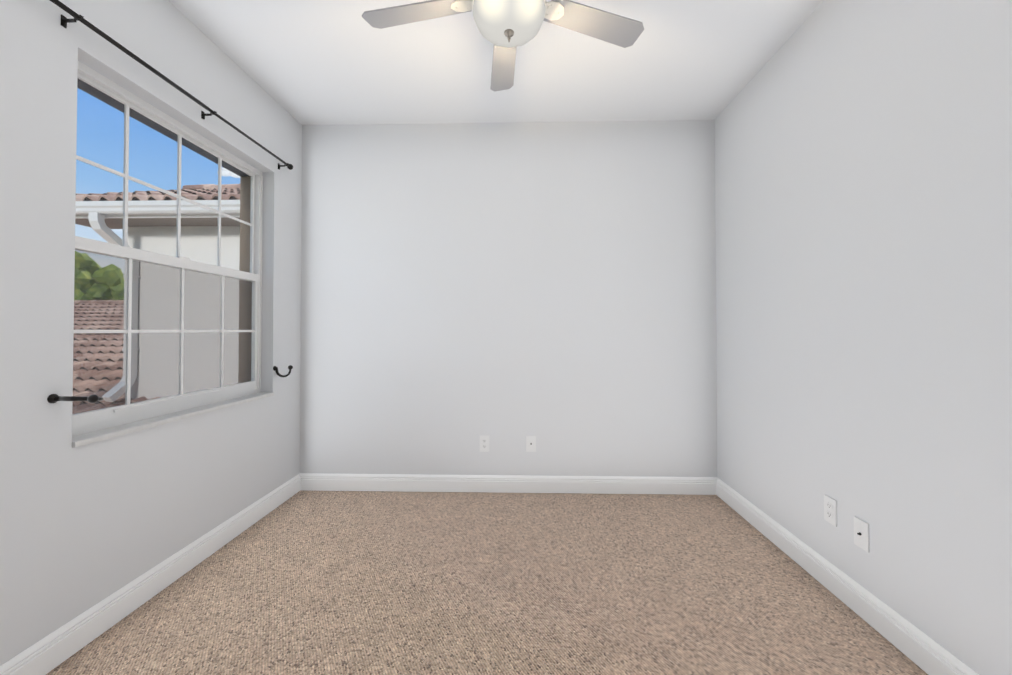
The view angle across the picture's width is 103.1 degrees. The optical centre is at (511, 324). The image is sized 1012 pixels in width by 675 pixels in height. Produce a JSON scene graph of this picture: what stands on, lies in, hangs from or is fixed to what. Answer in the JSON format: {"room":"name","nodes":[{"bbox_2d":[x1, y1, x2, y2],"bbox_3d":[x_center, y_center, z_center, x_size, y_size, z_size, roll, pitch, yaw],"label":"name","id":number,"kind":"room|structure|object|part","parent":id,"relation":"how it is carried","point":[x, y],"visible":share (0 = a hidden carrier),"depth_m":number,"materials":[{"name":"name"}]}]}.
{"room":"empty bedroom","nodes":[
{"label":"empty bedroom","id":0,"kind":"room"},
{"bbox_2d":[0,0,301,665],"bbox_3d":[-1.641,-0.166,1.228,0.117,2.886,3.418,0,-1,1],"label":"wall","id":1,"kind":"structure","parent":0,"point":[83,528],"depth_m":1.52,"materials":[{"name":"white paint"}]},
{"bbox_2d":[47,394,102,402],"bbox_3d":[-1.496,0.255,1.393,0.164,0.032,0.067,0,-1,1],"label":"curtain holdback","id":2,"kind":"object","parent":1,"relation":"attached to","point":[53,398],"visible":1,"depth_m":1.38,"materials":[{"name":"black metal"}]},
{"bbox_2d":[0,474,300,674],"bbox_3d":[-1.576,1.116,1.200,0.015,0.122,3.403,0,-1,1],"label":"baseboard","id":3,"kind":"structure","parent":1,"relation":"attached to","point":[52,650],"depth_m":1.65,"materials":[{"name":"white paint"}]},
{"bbox_2d":[72,61,262,435],"bbox_3d":[-1.656,-0.286,2.019,0.046,1.430,1.190,0,-1,1],"label":"window","id":4,"kind":"structure","parent":1,"relation":"in","point":[155,270],"depth_m":1.96,"materials":[{"name":"clear glass"}]},
{"bbox_2d":[72,253,251,412],"bbox_3d":[-1.676,0.058,2.010,0.001,0.681,1.121,0,-1,1],"label":"screen","id":5,"kind":"object","parent":4,"relation":"attached to","point":[136,324],"depth_m":1.89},
{"bbox_3d":[-1.649,0.033,2.009,0.003,0.631,1.081,0,-1,1],"label":"glass","id":6,"kind":"part","parent":4,"relation":"part of","materials":[{"name":"clear glass"}]},
{"bbox_3d":[-1.671,-0.641,2.020,0.003,0.625,1.081,0,-1,1],"label":"glass","id":7,"kind":"part","parent":4,"relation":"part of","materials":[{"name":"clear glass"}]},
{"bbox_3d":[-1.671,-0.627,2.019,0.016,0.689,1.113,0,-1,1],"label":"window sash","id":8,"kind":"part","parent":4,"relation":"part of","materials":[{"name":"white plastic"}]},
{"bbox_3d":[-1.647,0.030,2.009,0.028,0.737,1.121,0,-1,1],"label":"window sash","id":9,"kind":"part","parent":4,"relation":"part of","materials":[{"name":"white plastic"}]},
{"bbox_3d":[-1.658,-0.286,2.019,0.043,1.430,1.190,0,-1,1],"label":"outer window frame","id":10,"kind":"part","parent":4,"relation":"part of","materials":[{"name":"white plastic"}]},
{"bbox_2d":[50,0,292,169],"bbox_3d":[-1.527,-1.066,1.999,0.072,0.053,1.460,0,-1,1],"label":"curtain rod","id":11,"kind":"object","parent":1,"relation":"attached to","point":[71,12],"visible":1,"depth_m":1.66,"materials":[{"name":"black metal"}]},
{"bbox_2d":[72,392,273,446],"bbox_3d":[-1.596,0.439,2.022,0.096,0.020,1.158,0,-1,1],"label":"window sill","id":12,"kind":"structure","parent":1,"relation":"attached to","point":[97,436],"depth_m":1.79,"materials":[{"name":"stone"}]},
{"bbox_2d":[273,365,292,376],"bbox_3d":[-1.487,0.304,2.620,0.119,0.079,0.032,0,-1,1],"label":"curtain holdback","id":13,"kind":"object","parent":1,"relation":"attached to","point":[290,367],"visible":0.98,"depth_m":2.61,"materials":[{"name":"black metal"}]},
{"bbox_2d":[46,491,927,674],"bbox_3d":[-0.087,1.227,1.168,3.092,0.100,3.518,0,-1,1],"label":"floor","id":14,"kind":"structure","parent":0,"point":[377,583],"depth_m":1.73,"materials":[{"name":"carpet"}]},
{"bbox_2d":[168,0,823,124],"bbox_3d":[-0.087,-1.549,1.207,3.092,0.120,3.518,0,-1,1],"label":"ceiling","id":15,"kind":"structure","parent":0,"point":[322,62],"depth_m":2.24,"materials":[{"name":"white paint"}]},
{"bbox_2d":[362,0,643,91],"bbox_3d":[-0.023,-1.279,1.562,1.167,0.410,1.145,0,-1,1],"label":"fan","id":16,"kind":"object","parent":15,"relation":"hanging from","point":[506,28],"visible":1,"depth_m":1.61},
{"bbox_3d":[-0.010,-1.156,1.532,0.278,0.090,0.278,0,-1,1],"label":"globe","id":17,"kind":"part","parent":16,"relation":"part of","materials":[{"name":"white glass"}]},
{"bbox_2d":[300,120,716,476],"bbox_3d":[-0.066,-0.141,2.972,3.342,2.886,0.150,0,-1,1],"label":"wall","id":18,"kind":"structure","parent":0,"point":[507,288],"depth_m":2.90,"materials":[{"name":"white paint"}]},
{"bbox_2d":[480,436,488,451],"bbox_3d":[-0.194,0.854,2.882,0.070,0.114,0.008,0,-1,1],"label":"duplex electrical outlet","id":19,"kind":"object","parent":18,"relation":"attached to","point":[484,443],"visible":1,"depth_m":2.88,"materials":[{"name":"white plastic"}]},
{"bbox_2d":[299,473,717,494],"bbox_3d":[-0.043,1.140,2.870,2.992,0.122,0.015,0,-1,1],"label":"baseboard","id":20,"kind":"structure","parent":18,"relation":"attached to","point":[519,484],"depth_m":2.86,"materials":[{"name":"white paint"}]},
{"bbox_2d":[526,436,535,451],"bbox_3d":[0.139,0.852,2.869,0.070,0.114,0.016,0,-1,1],"label":"outlet","id":21,"kind":"object","parent":18,"relation":"attached to","point":[530,443],"visible":1,"depth_m":2.87,"materials":[{"name":"white plastic"}]},
{"bbox_2d":[715,0,1011,674],"bbox_3d":[1.481,-0.168,1.072,0.150,2.886,3.568,0,-1,1],"label":"wall","id":22,"kind":"structure","parent":0,"point":[863,190],"depth_m":1.53,"materials":[{"name":"white paint"}]},
{"bbox_2d":[824,495,836,526],"bbox_3d":[1.421,0.829,1.795,0.008,0.114,0.070,0,-1,1],"label":"duplex electrical outlet","id":23,"kind":"object","parent":22,"relation":"attached to","point":[830,509],"visible":1,"depth_m":1.79,"materials":[{"name":"white plastic"}]},
{"bbox_2d":[716,478,978,674],"bbox_3d":[1.400,1.115,1.123,0.015,0.122,3.403,0,-1,1],"label":"baseboard","id":24,"kind":"structure","parent":22,"relation":"attached to","point":[928,655],"depth_m":1.64,"materials":[{"name":"white paint"}]},
{"bbox_2d":[854,516,869,551],"bbox_3d":[1.413,0.849,1.631,0.016,0.114,0.070,0,-1,1],"label":"outlet","id":25,"kind":"object","parent":22,"relation":"attached to","point":[861,533],"visible":1,"depth_m":1.63,"materials":[{"name":"white plastic"}]},
{"label":"outside","id":26,"kind":"structure","parent":0,"visible":0},
{"bbox_2d":[72,79,251,413],"bbox_3d":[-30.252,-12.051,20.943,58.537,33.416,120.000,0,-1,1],"label":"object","id":27,"kind":"structure","parent":26,"point":[137,199],"depth_m":4.45,"materials":[{"name":"clear glass"}]}
]}

